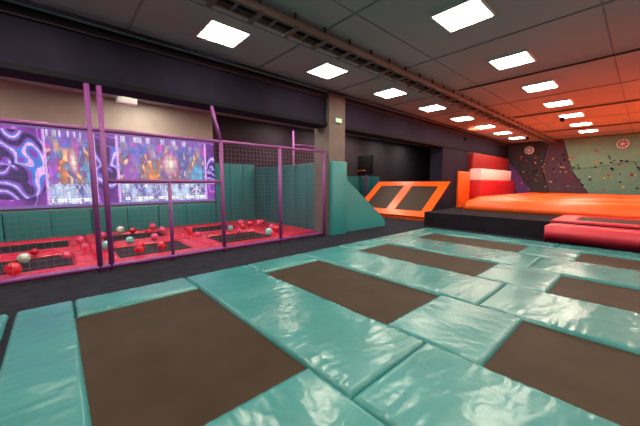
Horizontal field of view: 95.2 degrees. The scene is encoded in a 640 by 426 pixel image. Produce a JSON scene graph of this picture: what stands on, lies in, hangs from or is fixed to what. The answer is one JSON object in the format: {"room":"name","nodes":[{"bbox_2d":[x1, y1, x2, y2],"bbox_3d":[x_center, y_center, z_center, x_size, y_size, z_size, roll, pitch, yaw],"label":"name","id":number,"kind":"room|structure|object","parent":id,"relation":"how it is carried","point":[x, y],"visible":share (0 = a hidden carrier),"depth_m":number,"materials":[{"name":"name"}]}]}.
{"room":"indoor trampoline park","nodes":[
{"label":"indoor trampoline park","id":0,"kind":"room"},
{"bbox_2d":[0,80,430,237],"bbox_3d":[-0.987,-2.044,15.043,29.120,4.829,0.160,-5,8,-42],"label":"wall","id":1,"kind":"structure","parent":0,"point":[392,162],"depth_m":11.80,"materials":[{"name":"paint"}]},
{"bbox_2d":[0,123,214,210],"bbox_3d":[-7.210,-1.416,9.315,7.808,2.422,0.032,-5,8,-42],"label":"wall mural","id":2,"kind":"object","parent":1,"relation":"attached to","point":[172,167],"visible":0.74,"depth_m":9.24,"materials":[{"name":"multicoloured"}]},
{"bbox_2d":[0,163,255,242],"bbox_3d":[-7.258,-0.520,9.281,11.600,2.464,0.152,-5,8,-42],"label":"pads","id":3,"kind":"object","parent":1,"relation":"attached to","point":[233,177],"depth_m":10.22,"materials":[{"name":"teal"}]},
{"bbox_2d":[347,176,378,197],"bbox_3d":[0.654,-1.052,16.414,8.608,2.064,0.152,-5,8,-42],"label":"pads","id":4,"kind":"object","parent":1,"relation":"attached to","point":[358,182],"visible":0.15,"depth_m":18.05,"materials":[{"name":"teal"}]},
{"bbox_2d":[0,217,542,365],"bbox_3d":[5.395,0.953,8.250,29.120,0.256,18.880,-5,8,-42],"label":"floor","id":5,"kind":"structure","parent":0,"point":[14,298],"depth_m":5.52,"materials":[{"name":"carpet"}]},
{"bbox_2d":[0,235,89,257],"bbox_3d":[-7.415,0.866,7.499,2.232,0.072,2.312,-5,8,-42],"label":"trampoline","id":6,"kind":"object","parent":5,"relation":"on","point":[22,246],"visible":0.78,"depth_m":7.73,"materials":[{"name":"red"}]},
{"bbox_2d":[0,301,91,425],"bbox_3d":[-3.158,1.495,1.361,3.228,0.076,4.312,-5,8,-42],"label":"trampoline","id":7,"kind":"object","parent":5,"relation":"on","point":[42,377],"visible":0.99,"depth_m":2.48,"materials":[{"name":"teal plastic"}]},
{"bbox_2d":[0,247,97,285],"bbox_3d":[-5.833,1.045,5.757,2.232,0.072,2.392,-5,8,-42],"label":"trampoline","id":8,"kind":"object","parent":5,"relation":"on","point":[57,254],"visible":0.68,"depth_m":6.03,"materials":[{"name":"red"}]},
{"bbox_2d":[84,228,183,247],"bbox_3d":[-5.723,0.710,9.019,2.312,0.072,2.312,-5,8,-42],"label":"trampoline","id":9,"kind":"object","parent":5,"relation":"on","point":[142,234],"visible":0.45,"depth_m":9.05,"materials":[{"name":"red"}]},
{"bbox_2d":[91,236,216,268],"bbox_3d":[-4.141,0.889,7.277,2.312,0.072,2.392,-5,8,-42],"label":"trampoline","id":10,"kind":"object","parent":5,"relation":"on","point":[124,247],"visible":0.66,"depth_m":7.27,"materials":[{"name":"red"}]},
{"bbox_2d":[0,83,325,284],"bbox_3d":[-4.013,-0.598,5.398,11.248,3.413,0.092,-5,8,-42],"label":"fence","id":11,"kind":"object","parent":5,"relation":"on","point":[89,128],"visible":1,"depth_m":5.58,"materials":[{"name":"purple metal"}]},
{"bbox_2d":[167,222,253,236],"bbox_3d":[-3.972,0.547,10.593,2.392,0.073,2.312,-5,8,-42],"label":"trampoline","id":12,"kind":"object","parent":5,"relation":"on","point":[182,229],"visible":0.67,"depth_m":10.61,"materials":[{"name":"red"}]},
{"bbox_2d":[188,228,296,250],"bbox_3d":[-2.390,0.727,8.851,2.392,0.072,2.392,-5,8,-42],"label":"trampoline","id":13,"kind":"object","parent":5,"relation":"on","point":[233,234],"visible":0.66,"depth_m":8.79,"materials":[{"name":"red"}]},
{"bbox_2d":[74,265,424,425],"bbox_3d":[-0.997,1.295,3.303,2.652,0.077,4.312,-5,8,-42],"label":"trampoline","id":14,"kind":"object","parent":5,"relation":"on","point":[244,345],"visible":0.99,"depth_m":2.79,"materials":[{"name":"brown fabric"}]},
{"bbox_2d":[231,219,314,235],"bbox_3d":[-1.963,0.496,11.112,1.272,0.069,4.232,-5,8,-42],"label":"floor mat","id":15,"kind":"object","parent":5,"relation":"on","point":[288,229],"visible":0.57,"depth_m":10.32,"materials":[{"name":"red plastic"}]},
{"bbox_2d":[255,163,314,229],"bbox_3d":[-1.391,-0.689,11.553,0.192,2.336,4.304,-5,8,-42],"label":"pads","id":16,"kind":"object","parent":5,"relation":"on","point":[290,188],"visible":0.62,"depth_m":11.17,"materials":[{"name":"teal"}]},
{"bbox_2d":[292,130,313,164],"bbox_3d":[0.018,-1.889,14.780,3.458,4.064,0.100,-5,8,-42],"label":"frame","id":17,"kind":"object","parent":5,"relation":"on","point":[293,139],"visible":0.2,"depth_m":13.54,"materials":[{"name":"purple metal"}]},
{"bbox_2d":[314,92,344,235],"bbox_3d":[0.312,-1.524,9.524,0.704,4.413,0.688,-5,8,-42],"label":"pillar","id":18,"kind":"structure","parent":5,"relation":"on","point":[330,138],"depth_m":9.22,"materials":[{"name":"beige paint"}]},
{"bbox_2d":[330,161,346,235],"bbox_3d":[0.587,-0.460,9.328,0.672,2.336,0.125,-5,8,-42],"label":"pad","id":19,"kind":"object","parent":18,"relation":"attached to","point":[338,170],"visible":1,"depth_m":9.23,"materials":[{"name":"teal"}]},
{"bbox_2d":[335,118,341,122],"bbox_3d":[0.580,-2.884,9.123,0.240,0.128,0.056,-5,8,-42],"label":"exit sign","id":20,"kind":"object","parent":18,"relation":"attached to","point":[337,120],"visible":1,"depth_m":9.09,"materials":[{"name":"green plastic"}]},
{"bbox_2d":[357,155,372,196],"bbox_3d":[2.637,-1.734,17.174,0.887,3.264,0.881,1,6,9],"label":"basketball hoop","id":21,"kind":"object","parent":5,"relation":"on","point":[365,163],"visible":0.99,"depth_m":17.06,"materials":[{"name":"black plastic"}]},
{"bbox_2d":[346,180,384,231],"bbox_3d":[1.564,-0.396,10.658,2.448,1.936,0.256,-5,8,-42],"label":"wedge","id":22,"kind":"object","parent":5,"relation":"on","point":[360,214],"visible":0.64,"depth_m":10.36,"materials":[{"name":"teal"}]},
{"bbox_2d":[248,246,522,365],"bbox_3d":[0.932,1.117,5.037,2.604,0.074,4.312,-5,8,-42],"label":"trampoline","id":23,"kind":"object","parent":5,"relation":"on","point":[438,307],"visible":1,"depth_m":4.33,"materials":[{"name":"teal plastic"}]},
{"bbox_2d":[365,181,450,220],"bbox_3d":[4.058,-0.732,14.883,2.284,1.741,4.160,-5,8,-42],"label":"trampoline","id":24,"kind":"object","parent":5,"relation":"on","point":[401,200],"visible":0.79,"depth_m":14.30,"materials":[{"name":"orange plastic"}]},
{"bbox_2d":[339,234,561,292],"bbox_3d":[2.843,0.940,6.755,2.604,0.076,4.312,-5,8,-42],"label":"trampoline","id":25,"kind":"object","parent":5,"relation":"on","point":[513,268],"visible":0.96,"depth_m":6.35,"materials":[{"name":"teal plastic"}]},
{"bbox_2d":[352,343,620,425],"bbox_3d":[1.470,1.575,0.587,2.652,0.075,4.088,-5,8,-42],"label":"trampoline","id":26,"kind":"object","parent":5,"relation":"on","point":[433,386],"visible":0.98,"depth_m":2.17,"materials":[{"name":"teal plastic"}]},
{"bbox_2d":[398,228,582,260],"bbox_3d":[4.535,0.784,8.275,2.012,0.076,4.312,-5,8,-42],"label":"trampoline","id":27,"kind":"object","parent":5,"relation":"on","point":[544,249],"visible":0.98,"depth_m":8.01,"materials":[{"name":"teal plastic"}]},
{"bbox_2d":[424,207,639,238],"bbox_3d":[13.290,0.249,11.187,13.360,0.544,12.704,-5,8,-42],"label":"deck","id":28,"kind":"object","parent":5,"relation":"on","point":[503,223],"visible":0.4,"depth_m":9.82,"materials":[{"name":"carpet"}]},
{"bbox_2d":[463,192,639,218],"bbox_3d":[14.014,-0.341,11.664,10.792,0.532,12.392,-5,8,-42],"label":"airbag","id":29,"kind":"object","parent":28,"relation":"on","point":[558,204],"visible":1,"depth_m":10.81,"materials":[{"name":"orange plastic"}]},
{"bbox_2d":[469,153,514,199],"bbox_3d":[10.937,-1.894,18.346,6.240,3.344,0.704,-5,8,-42],"label":"block","id":30,"kind":"object","parent":29,"relation":"on","point":[491,175],"visible":0.73,"depth_m":17.22,"materials":[{"name":"red plastic"}]},
{"bbox_2d":[551,214,639,227],"bbox_3d":[10.445,0.473,6.013,2.144,0.070,8.720,-5,8,-42],"label":"trampoline","id":31,"kind":"object","parent":28,"relation":"on","point":[577,219],"visible":1,"depth_m":8.35,"materials":[{"name":"red"}]},
{"bbox_2d":[479,283,639,425],"bbox_3d":[3.399,1.396,2.321,2.604,0.076,4.088,-5,8,-42],"label":"trampoline","id":32,"kind":"object","parent":5,"relation":"on","point":[584,355],"visible":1,"depth_m":2.85,"materials":[{"name":"brown fabric"}]},
{"bbox_2d":[530,257,639,312],"bbox_3d":[5.311,1.218,4.038,2.604,0.080,4.088,-5,8,-42],"label":"trampoline","id":33,"kind":"object","parent":5,"relation":"on","point":[619,288],"visible":0.97,"depth_m":4.76,"materials":[{"name":"brown fabric"}]},
{"bbox_2d":[543,223,639,252],"bbox_3d":[7.491,0.666,7.089,0.696,0.496,3.192,-5,8,-42],"label":"pad","id":34,"kind":"object","parent":5,"relation":"on","point":[617,239],"visible":0.99,"depth_m":7.34,"materials":[{"name":"red"}]},
{"bbox_2d":[557,244,639,270],"bbox_3d":[7.002,1.063,5.559,2.012,0.076,4.088,-5,8,-42],"label":"trampoline","id":35,"kind":"object","parent":5,"relation":"on","point":[611,258],"visible":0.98,"depth_m":6.41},
{"bbox_3d":[-9.136,1.024,5.951,2.392,0.073,2.312,-5,8,-42],"label":"trampoline","id":36,"kind":"object","parent":5,"relation":"on","visible":0},
{"bbox_2d":[4,219,278,274],"bbox_3d":[-4.922,0.642,8.161,8.611,0.229,4.406,-5,8,-42],"label":"balls","id":37,"kind":"object","parent":36,"relation":"on","point":[24,259],"visible":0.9,"depth_m":7.05,"materials":[{"name":"red plastic"}]},
{"bbox_2d":[0,0,639,148],"bbox_3d":[5.395,-3.643,7.778,29.120,0.160,18.880,-5,8,-42],"label":"ceiling","id":38,"kind":"structure","parent":0,"point":[583,36],"depth_m":6.00,"materials":[{"name":"paint"}]},
{"bbox_2d":[116,96,136,106],"bbox_3d":[-5.281,-3.260,7.939,0.448,0.637,0.416,-5,8,-42],"label":"projector","id":39,"kind":"object","parent":38,"relation":"attached to","point":[125,101],"visible":0.9,"depth_m":7.83,"materials":[{"name":"white plastic"}]},
{"bbox_2d":[125,0,143,34],"bbox_3d":[0.998,-2.794,0.359,0.040,0.013,13.696,-5,8,-42],"label":"batten","id":40,"kind":"object","parent":38,"relation":"attached to","point":[141,2],"visible":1,"depth_m":4.77,"materials":[{"name":"grey metal"}]},
{"bbox_2d":[196,19,211,35],"bbox_3d":[-2.051,-3.273,5.149,0.032,0.038,0.688,-5,8,-42],"label":"frame","id":41,"kind":"object","parent":38,"relation":"attached to","point":[209,21],"visible":1,"depth_m":5.14,"materials":[{"name":"white plastic"}]},
{"bbox_2d":[195,34,232,47],"bbox_3d":[-2.026,-3.325,5.654,0.752,0.038,0.032,-5,8,-42],"label":"frame","id":42,"kind":"object","parent":38,"relation":"attached to","point":[195,34],"visible":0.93,"depth_m":5.62,"materials":[{"name":"white plastic"}]},
{"bbox_2d":[210,17,251,34],"bbox_3d":[-1.543,-3.271,5.123,0.752,0.038,0.032,-5,8,-42],"label":"frame","id":43,"kind":"object","parent":38,"relation":"attached to","point":[211,18],"visible":1,"depth_m":5.09,"materials":[{"name":"white plastic"}]},
{"bbox_2d":[233,35,250,47],"bbox_3d":[-1.517,-3.323,5.629,0.032,0.038,0.688,-5,8,-42],"label":"frame","id":44,"kind":"object","parent":38,"relation":"attached to","point":[248,35],"visible":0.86,"depth_m":5.62,"materials":[{"name":"white plastic"}]},
{"bbox_2d":[0,0,507,156],"bbox_3d":[2.338,-3.408,11.203,29.120,1.010,0.480,-5,8,-42],"label":"ceiling beam","id":45,"kind":"structure","parent":38,"relation":"attached to","point":[26,42],"depth_m":6.05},
{"bbox_2d":[0,4,508,146],"bbox_3d":[2.520,-3.749,10.965,29.120,0.096,0.064,-5,8,-42],"label":"trim","id":46,"kind":"structure","parent":45,"relation":"attached to","point":[4,9],"depth_m":5.97,"materials":[{"name":"black metal"}]},
{"bbox_2d":[0,61,507,157],"bbox_3d":[2.515,-2.938,11.055,29.120,0.096,0.048,-5,8,-42],"label":"beam lip","id":47,"kind":"object","parent":38,"relation":"attached to","point":[5,65],"visible":1,"depth_m":6.04,"materials":[{"name":"black metal"}]},
{"bbox_2d":[13,0,511,143],"bbox_3d":[2.648,-3.758,10.582,28.480,0.060,0.058,-5,8,-42],"label":"conduit pipe","id":48,"kind":"object","parent":38,"relation":"attached to","point":[27,2],"visible":1,"depth_m":5.88,"materials":[{"name":"black metal"}]},
{"bbox_2d":[307,62,325,71],"bbox_3d":[-0.087,-3.455,6.915,0.032,0.038,0.688,-5,8,-42],"label":"frame","id":49,"kind":"object","parent":38,"relation":"attached to","point":[324,63],"visible":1,"depth_m":6.89,"materials":[{"name":"white plastic"}]},
{"bbox_2d":[253,0,380,70],"bbox_3d":[2.963,-2.975,2.125,0.040,0.013,13.696,-5,8,-42],"label":"batten","id":50,"kind":"object","parent":38,"relation":"attached to","point":[376,1],"visible":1,"depth_m":5.10,"materials":[{"name":"grey metal"}]},
{"bbox_2d":[326,61,348,71],"bbox_3d":[0.422,-3.452,6.889,0.752,0.038,0.032,-5,8,-42],"label":"frame","id":51,"kind":"object","parent":38,"relation":"attached to","point":[327,62],"visible":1,"depth_m":6.86,"materials":[{"name":"white plastic"}]},
{"bbox_2d":[189,0,536,139],"bbox_3d":[3.778,-3.742,9.567,29.120,0.010,0.024,-5,8,-42],"label":"batten","id":52,"kind":"object","parent":38,"relation":"attached to","point":[189,0],"visible":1,"depth_m":5.98,"materials":[{"name":"grey"}]},
{"bbox_2d":[203,0,555,143],"bbox_3d":[4.215,-3.573,9.098,29.120,0.250,0.448,-5,8,-42],"label":"cable tray","id":53,"kind":"object","parent":38,"relation":"hanging from","point":[255,11],"visible":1,"depth_m":5.71,"materials":[{"name":"brown paint"}]},
{"bbox_2d":[374,87,392,93],"bbox_3d":[1.878,-3.636,8.681,0.032,0.038,0.688,-5,8,-42],"label":"frame","id":54,"kind":"object","parent":38,"relation":"attached to","point":[391,87],"visible":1,"depth_m":8.64,"materials":[{"name":"white plastic"}]},
{"bbox_2d":[393,87,407,93],"bbox_3d":[2.386,-3.634,8.655,0.752,0.038,0.032,-5,8,-42],"label":"frame","id":55,"kind":"object","parent":38,"relation":"attached to","point":[395,88],"visible":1,"depth_m":8.62,"materials":[{"name":"white plastic"}]},
{"bbox_2d":[383,90,458,107],"bbox_3d":[6.893,-3.338,5.657,0.040,0.013,13.696,-5,8,-42],"label":"batten","id":56,"kind":"object","parent":38,"relation":"attached to","point":[457,90],"visible":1,"depth_m":9.86,"materials":[{"name":"grey metal"}]},
{"bbox_2d":[430,14,451,32],"bbox_3d":[2.095,-3.263,5.047,0.752,0.038,0.032,-5,8,-42],"label":"frame","id":57,"kind":"object","parent":38,"relation":"attached to","point":[432,18],"visible":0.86,"depth_m":5.02,"materials":[{"name":"white plastic"}]},
{"bbox_2d":[331,0,568,138],"bbox_3d":[4.744,-3.633,8.504,29.120,0.010,0.024,-5,8,-42],"label":"batten","id":58,"kind":"object","parent":38,"relation":"attached to","point":[334,1],"visible":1,"depth_m":6.05,"materials":[{"name":"grey"}]},
{"bbox_2d":[431,0,470,16],"bbox_3d":[2.069,-3.211,4.541,0.032,0.038,0.688,-5,8,-42],"label":"frame","id":59,"kind":"object","parent":38,"relation":"attached to","point":[462,1],"visible":1,"depth_m":4.57,"materials":[{"name":"white plastic"}]},
{"bbox_2d":[451,16,493,31],"bbox_3d":[2.603,-3.260,5.021,0.032,0.038,0.688,-5,8,-42],"label":"frame","id":60,"kind":"object","parent":38,"relation":"attached to","point":[490,16],"visible":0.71,"depth_m":5.01,"materials":[{"name":"white plastic"}]},
{"bbox_2d":[336,0,617,91],"bbox_3d":[4.928,-3.157,3.891,0.040,0.013,13.696,-5,8,-42],"label":"batten","id":61,"kind":"object","parent":38,"relation":"attached to","point":[612,0],"visible":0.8,"depth_m":5.45,"materials":[{"name":"grey"}]},
{"bbox_2d":[479,0,495,15],"bbox_3d":[2.578,-3.208,4.515,0.752,0.038,0.032,-5,8,-42],"label":"frame","id":62,"kind":"object","parent":38,"relation":"attached to","point":[483,2],"visible":1,"depth_m":4.55,"materials":[{"name":"white plastic"}]},
{"bbox_2d":[489,49,525,61],"bbox_3d":[4.034,-3.392,6.307,0.032,0.038,0.688,-5,8,-42],"label":"frame","id":63,"kind":"object","parent":38,"relation":"attached to","point":[522,51],"visible":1,"depth_m":6.28,"materials":[{"name":"white plastic"}]},
{"bbox_2d":[420,79,639,118],"bbox_3d":[8.857,-3.520,7.423,0.040,0.013,13.696,-5,8,-42],"label":"batten","id":64,"kind":"object","parent":38,"relation":"attached to","point":[638,79],"visible":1,"depth_m":9.18,"materials":[{"name":"grey"}]},
{"bbox_2d":[526,49,535,60],"bbox_3d":[4.543,-3.390,6.281,0.752,0.038,0.032,-5,8,-42],"label":"frame","id":65,"kind":"object","parent":38,"relation":"attached to","point":[528,52],"visible":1,"depth_m":6.24,"materials":[{"name":"white plastic"}]},
{"bbox_2d":[522,80,551,87],"bbox_3d":[5.999,-3.574,8.073,0.032,0.038,0.688,-5,8,-42],"label":"frame","id":66,"kind":"object","parent":38,"relation":"attached to","point":[548,80],"visible":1,"depth_m":8.07,"materials":[{"name":"white plastic"}]},
{"bbox_2d":[448,99,636,126],"bbox_3d":[10.822,-3.702,9.189,0.040,0.013,13.696,-5,8,-42],"label":"batten","id":67,"kind":"object","parent":38,"relation":"attached to","point":[633,99],"visible":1,"depth_m":11.09,"materials":[{"name":"grey metal"}]},
{"bbox_2d":[459,48,639,90],"bbox_3d":[7.667,-3.173,4.579,0.049,0.050,10.720,-5,8,-42],"label":"conduit pipe","id":68,"kind":"object","parent":38,"relation":"attached to","point":[638,49],"visible":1,"depth_m":6.85,"materials":[{"name":"grey metal"}]},
{"bbox_2d":[544,99,569,103],"bbox_3d":[7.964,-3.756,9.839,0.032,0.038,0.688,-5,8,-42],"label":"frame","id":69,"kind":"object","parent":38,"relation":"attached to","point":[565,99],"visible":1,"depth_m":9.82,"materials":[{"name":"white plastic"}]},
{"bbox_2d":[478,112,637,131],"bbox_3d":[12.787,-3.883,10.955,0.040,0.013,13.696,-5,8,-42],"label":"batten","id":70,"kind":"object","parent":38,"relation":"attached to","point":[634,112],"visible":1,"depth_m":12.85,"materials":[{"name":"grey"}]},
{"bbox_2d":[497,121,639,136],"bbox_3d":[14.752,-4.065,12.721,0.040,0.013,13.696,-5,8,-42],"label":"batten","id":71,"kind":"object","parent":38,"relation":"attached to","point":[639,121],"visible":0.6,"depth_m":14.91,"materials":[{"name":"grey"}]},
{"bbox_2d":[505,129,635,141],"bbox_3d":[16.716,-4.246,14.487,0.040,0.013,13.696,-5,8,-42],"label":"batten","id":72,"kind":"object","parent":38,"relation":"attached to","point":[632,129],"visible":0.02,"depth_m":16.57,"materials":[{"name":"grey"}]},
{"bbox_2d":[514,99,639,117],"bbox_3d":[11.644,-3.540,8.153,0.049,0.050,10.720,-5,8,-42],"label":"conduit pipe","id":73,"kind":"object","parent":38,"relation":"attached to","point":[638,99],"visible":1,"depth_m":10.55,"materials":[{"name":"grey metal"}]},
{"bbox_2d":[543,122,639,132],"bbox_3d":[15.502,-3.897,11.621,0.049,0.050,10.720,-5,8,-42],"label":"conduit pipe","id":74,"kind":"object","parent":38,"relation":"attached to","point":[633,122],"visible":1,"depth_m":14.10,"materials":[{"name":"grey metal"}]},
{"bbox_2d":[600,0,632,132],"bbox_3d":[6.567,-3.426,6.496,29.120,0.010,0.024,-5,8,-42],"label":"batten","id":75,"kind":"object","parent":38,"relation":"attached to","point":[601,1],"visible":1,"depth_m":5.96,"materials":[{"name":"grey"}]},
{"bbox_3d":[10.195,-3.971,11.844,0.688,0.019,0.688,-5,8,-42],"label":"backing","id":76,"kind":"object","parent":38,"relation":"attached to","visible":0},
{"bbox_2d":[560,113,583,117],"bbox_3d":[10.195,-3.955,11.846,0.688,0.013,0.688,-5,8,-42],"label":"diffuser","id":77,"kind":"object","parent":76,"relation":"attached to","point":[577,114],"visible":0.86,"depth_m":11.82,"materials":[{"name":"white plastic"}]},
{"bbox_3d":[12.160,-4.153,13.610,0.688,0.019,0.688,-5,8,-42],"label":"backing","id":78,"kind":"object","parent":38,"relation":"attached to","visible":0},
{"bbox_2d":[571,122,590,125],"bbox_3d":[12.160,-4.137,13.612,0.688,0.013,0.688,-5,8,-42],"label":"diffuser","id":79,"kind":"object","parent":78,"relation":"attached to","point":[589,123],"visible":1,"depth_m":13.64,"materials":[{"name":"white plastic"}]},
{"bbox_3d":[-1.784,-3.308,5.388,0.688,0.019,0.688,-5,8,-42],"label":"backing","id":80,"kind":"object","parent":38,"relation":"attached to","visible":0},
{"bbox_2d":[198,21,248,46],"bbox_3d":[-1.784,-3.292,5.389,0.688,0.013,0.688,-5,8,-42],"label":"ceiling light panel","id":81,"kind":"object","parent":80,"relation":"attached to","point":[216,32],"visible":0.93,"depth_m":5.37,"materials":[{"name":"white plastic"}]},
{"bbox_3d":[0.180,-3.489,7.154,0.688,0.019,0.688,-5,8,-42],"label":"backing","id":82,"kind":"object","parent":38,"relation":"attached to","visible":0},
{"bbox_2d":[309,64,345,77],"bbox_3d":[0.180,-3.473,7.155,0.688,0.013,0.688,-5,8,-42],"label":"ceiling light panel","id":83,"kind":"object","parent":82,"relation":"attached to","point":[327,71],"visible":1,"depth_m":7.15,"materials":[{"name":"white plastic"}]},
{"bbox_3d":[2.336,-3.245,4.780,0.688,0.019,0.688,-5,8,-42],"label":"backing","id":84,"kind":"object","parent":38,"relation":"attached to","visible":0},
{"bbox_2d":[433,0,492,30],"bbox_3d":[2.336,-3.229,4.782,0.688,0.013,0.688,-5,8,-42],"label":"ceiling light panel","id":85,"kind":"object","parent":84,"relation":"attached to","point":[473,11],"visible":1,"depth_m":4.76,"materials":[{"name":"white plastic"}]},
{"bbox_3d":[2.145,-3.671,8.920,0.688,0.019,0.688,-5,8,-42],"label":"backing","id":86,"kind":"object","parent":38,"relation":"attached to","visible":0},
{"bbox_2d":[376,89,405,97],"bbox_3d":[2.145,-3.655,8.921,0.688,0.013,0.688,-5,8,-42],"label":"diffuser","id":87,"kind":"object","parent":86,"relation":"attached to","point":[389,93],"visible":1,"depth_m":8.91,"materials":[{"name":"white plastic"}]},
{"bbox_3d":[4.301,-3.427,6.546,0.688,0.019,0.688,-5,8,-42],"label":"backing","id":88,"kind":"object","parent":38,"relation":"attached to","visible":0},
{"bbox_2d":[491,52,533,68],"bbox_3d":[4.301,-3.411,6.548,0.688,0.013,0.688,-5,8,-42],"label":"ceiling light panel","id":89,"kind":"object","parent":88,"relation":"attached to","point":[521,58],"visible":1,"depth_m":6.54,"materials":[{"name":"white plastic"}]},
{"bbox_3d":[4.110,-3.852,10.686,0.688,0.019,0.688,-5,8,-42],"label":"backing","id":90,"kind":"object","parent":38,"relation":"attached to","visible":0},
{"bbox_2d":[420,105,443,111],"bbox_3d":[4.110,-3.836,10.687,0.688,0.013,0.688,-5,8,-42],"label":"diffuser","id":91,"kind":"object","parent":90,"relation":"attached to","point":[436,107],"visible":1,"depth_m":10.71,"materials":[{"name":"white plastic"}]},
{"bbox_3d":[6.266,-3.608,8.312,0.688,0.019,0.688,-5,8,-42],"label":"backing","id":92,"kind":"object","parent":38,"relation":"attached to","visible":0},
{"bbox_2d":[523,81,556,91],"bbox_3d":[6.266,-3.592,8.314,0.688,0.013,0.688,-5,8,-42],"label":"diffuser","id":93,"kind":"object","parent":92,"relation":"attached to","point":[552,84],"visible":1,"depth_m":8.31,"materials":[{"name":"white plastic"}]},
{"bbox_3d":[6.075,-4.034,12.452,0.688,0.019,0.688,-5,8,-42],"label":"backing","id":94,"kind":"object","parent":38,"relation":"attached to","visible":0},
{"bbox_2d":[452,117,472,120],"bbox_3d":[6.075,-4.018,12.453,0.688,0.013,0.688,-5,8,-42],"label":"diffuser","id":95,"kind":"object","parent":94,"relation":"attached to","point":[461,118],"visible":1,"depth_m":12.37,"materials":[{"name":"white plastic"}]},
{"bbox_3d":[8.231,-3.790,10.078,0.688,0.019,0.688,-5,8,-42],"label":"backing","id":96,"kind":"object","parent":38,"relation":"attached to","visible":0},
{"bbox_2d":[544,100,572,106],"bbox_3d":[8.231,-3.774,10.080,0.688,0.013,0.688,-5,8,-42],"label":"diffuser","id":97,"kind":"object","parent":96,"relation":"attached to","point":[567,102],"visible":1,"depth_m":10.03,"materials":[{"name":"white plastic"}]},
{"bbox_3d":[8.039,-4.215,14.218,0.688,0.019,0.688,-5,8,-42],"label":"backing","id":98,"kind":"object","parent":38,"relation":"attached to","visible":0},
{"bbox_2d":[476,125,493,128],"bbox_3d":[8.039,-4.199,14.219,0.688,0.013,0.688,-5,8,-42],"label":"diffuser","id":99,"kind":"object","parent":98,"relation":"attached to","point":[487,126],"visible":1,"depth_m":14.12,"materials":[{"name":"white plastic"}]},
{"bbox_2d":[429,147,506,207],"bbox_3d":[9.437,-1.880,17.917,9.840,3.403,0.640,-5,8,-42],"label":"wall","id":100,"kind":"structure","parent":0,"point":[445,163],"depth_m":14.86,"materials":[{"name":"purple paint"}]},
{"bbox_2d":[456,171,470,207],"bbox_3d":[7.838,-1.114,15.996,1.440,2.272,0.152,-5,8,-42],"label":"pad","id":101,"kind":"object","parent":100,"relation":"attached to","point":[463,178],"visible":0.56,"depth_m":15.74,"materials":[{"name":"orange plastic"}]},
{"bbox_2d":[507,133,634,168],"bbox_3d":[16.204,-2.331,17.839,0.160,4.829,19.040,-5,8,-42],"label":"wall","id":102,"kind":"structure","parent":0,"point":[508,148],"depth_m":19.82,"materials":[{"name":"purple paint"}]},
{"bbox_2d":[508,163,530,193],"bbox_3d":[13.961,-2.232,20.147,0.088,2.560,1.760,-5,8,-42],"label":"panel","id":103,"kind":"object","parent":102,"relation":"attached to","point":[521,188],"visible":0.57,"depth_m":20.32,"materials":[{"name":"purple"}]},
{"bbox_2d":[509,141,548,192],"bbox_3d":[14.205,-2.836,19.765,0.152,3.840,2.560,-5,8,-42],"label":"panel","id":104,"kind":"object","parent":102,"relation":"attached to","point":[516,150],"visible":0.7,"depth_m":19.64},
{"bbox_2d":[525,146,533,153],"bbox_3d":[14.015,-4.199,19.561,0.151,0.500,0.500,-5,8,-42],"label":"wall fan","id":105,"kind":"object","parent":104,"relation":"attached to","point":[528,150],"visible":1,"depth_m":19.51,"materials":[{"name":"white plastic"}]},
{"bbox_2d":[542,140,588,193],"bbox_3d":[15.576,-2.687,18.316,0.072,3.840,2.720,-5,8,-42],"label":"panel","id":106,"kind":"object","parent":102,"relation":"attached to","point":[564,182],"visible":0.65,"depth_m":18.59,"materials":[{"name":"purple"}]},
{"bbox_2d":[563,133,639,169],"bbox_3d":[17.328,-3.440,16.253,0.120,1.920,6.080,-5,8,-42],"label":"panel","id":107,"kind":"object","parent":102,"relation":"attached to","point":[606,146],"visible":1,"depth_m":17.10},
{"bbox_2d":[616,139,628,148],"bbox_3d":[16.944,-3.867,16.337,0.151,0.500,0.500,-5,8,-42],"label":"wall fan","id":108,"kind":"object","parent":107,"relation":"attached to","point":[623,143],"visible":1,"depth_m":16.30,"materials":[{"name":"white plastic"}]},
{"bbox_2d":[617,140,627,147],"bbox_3d":[16.902,-3.863,16.299,0.008,0.430,0.430,-5,8,-42],"label":"grille","id":109,"kind":"object","parent":108,"relation":"attached to","point":[621,143],"depth_m":16.30,"materials":[{"name":"grey"}]},
{"bbox_2d":[572,161,639,194],"bbox_3d":[16.848,-1.779,16.909,0.184,2.320,3.600,-5,8,-42],"label":"panel","id":110,"kind":"object","parent":102,"relation":"attached to","point":[612,185],"visible":0.73,"depth_m":16.81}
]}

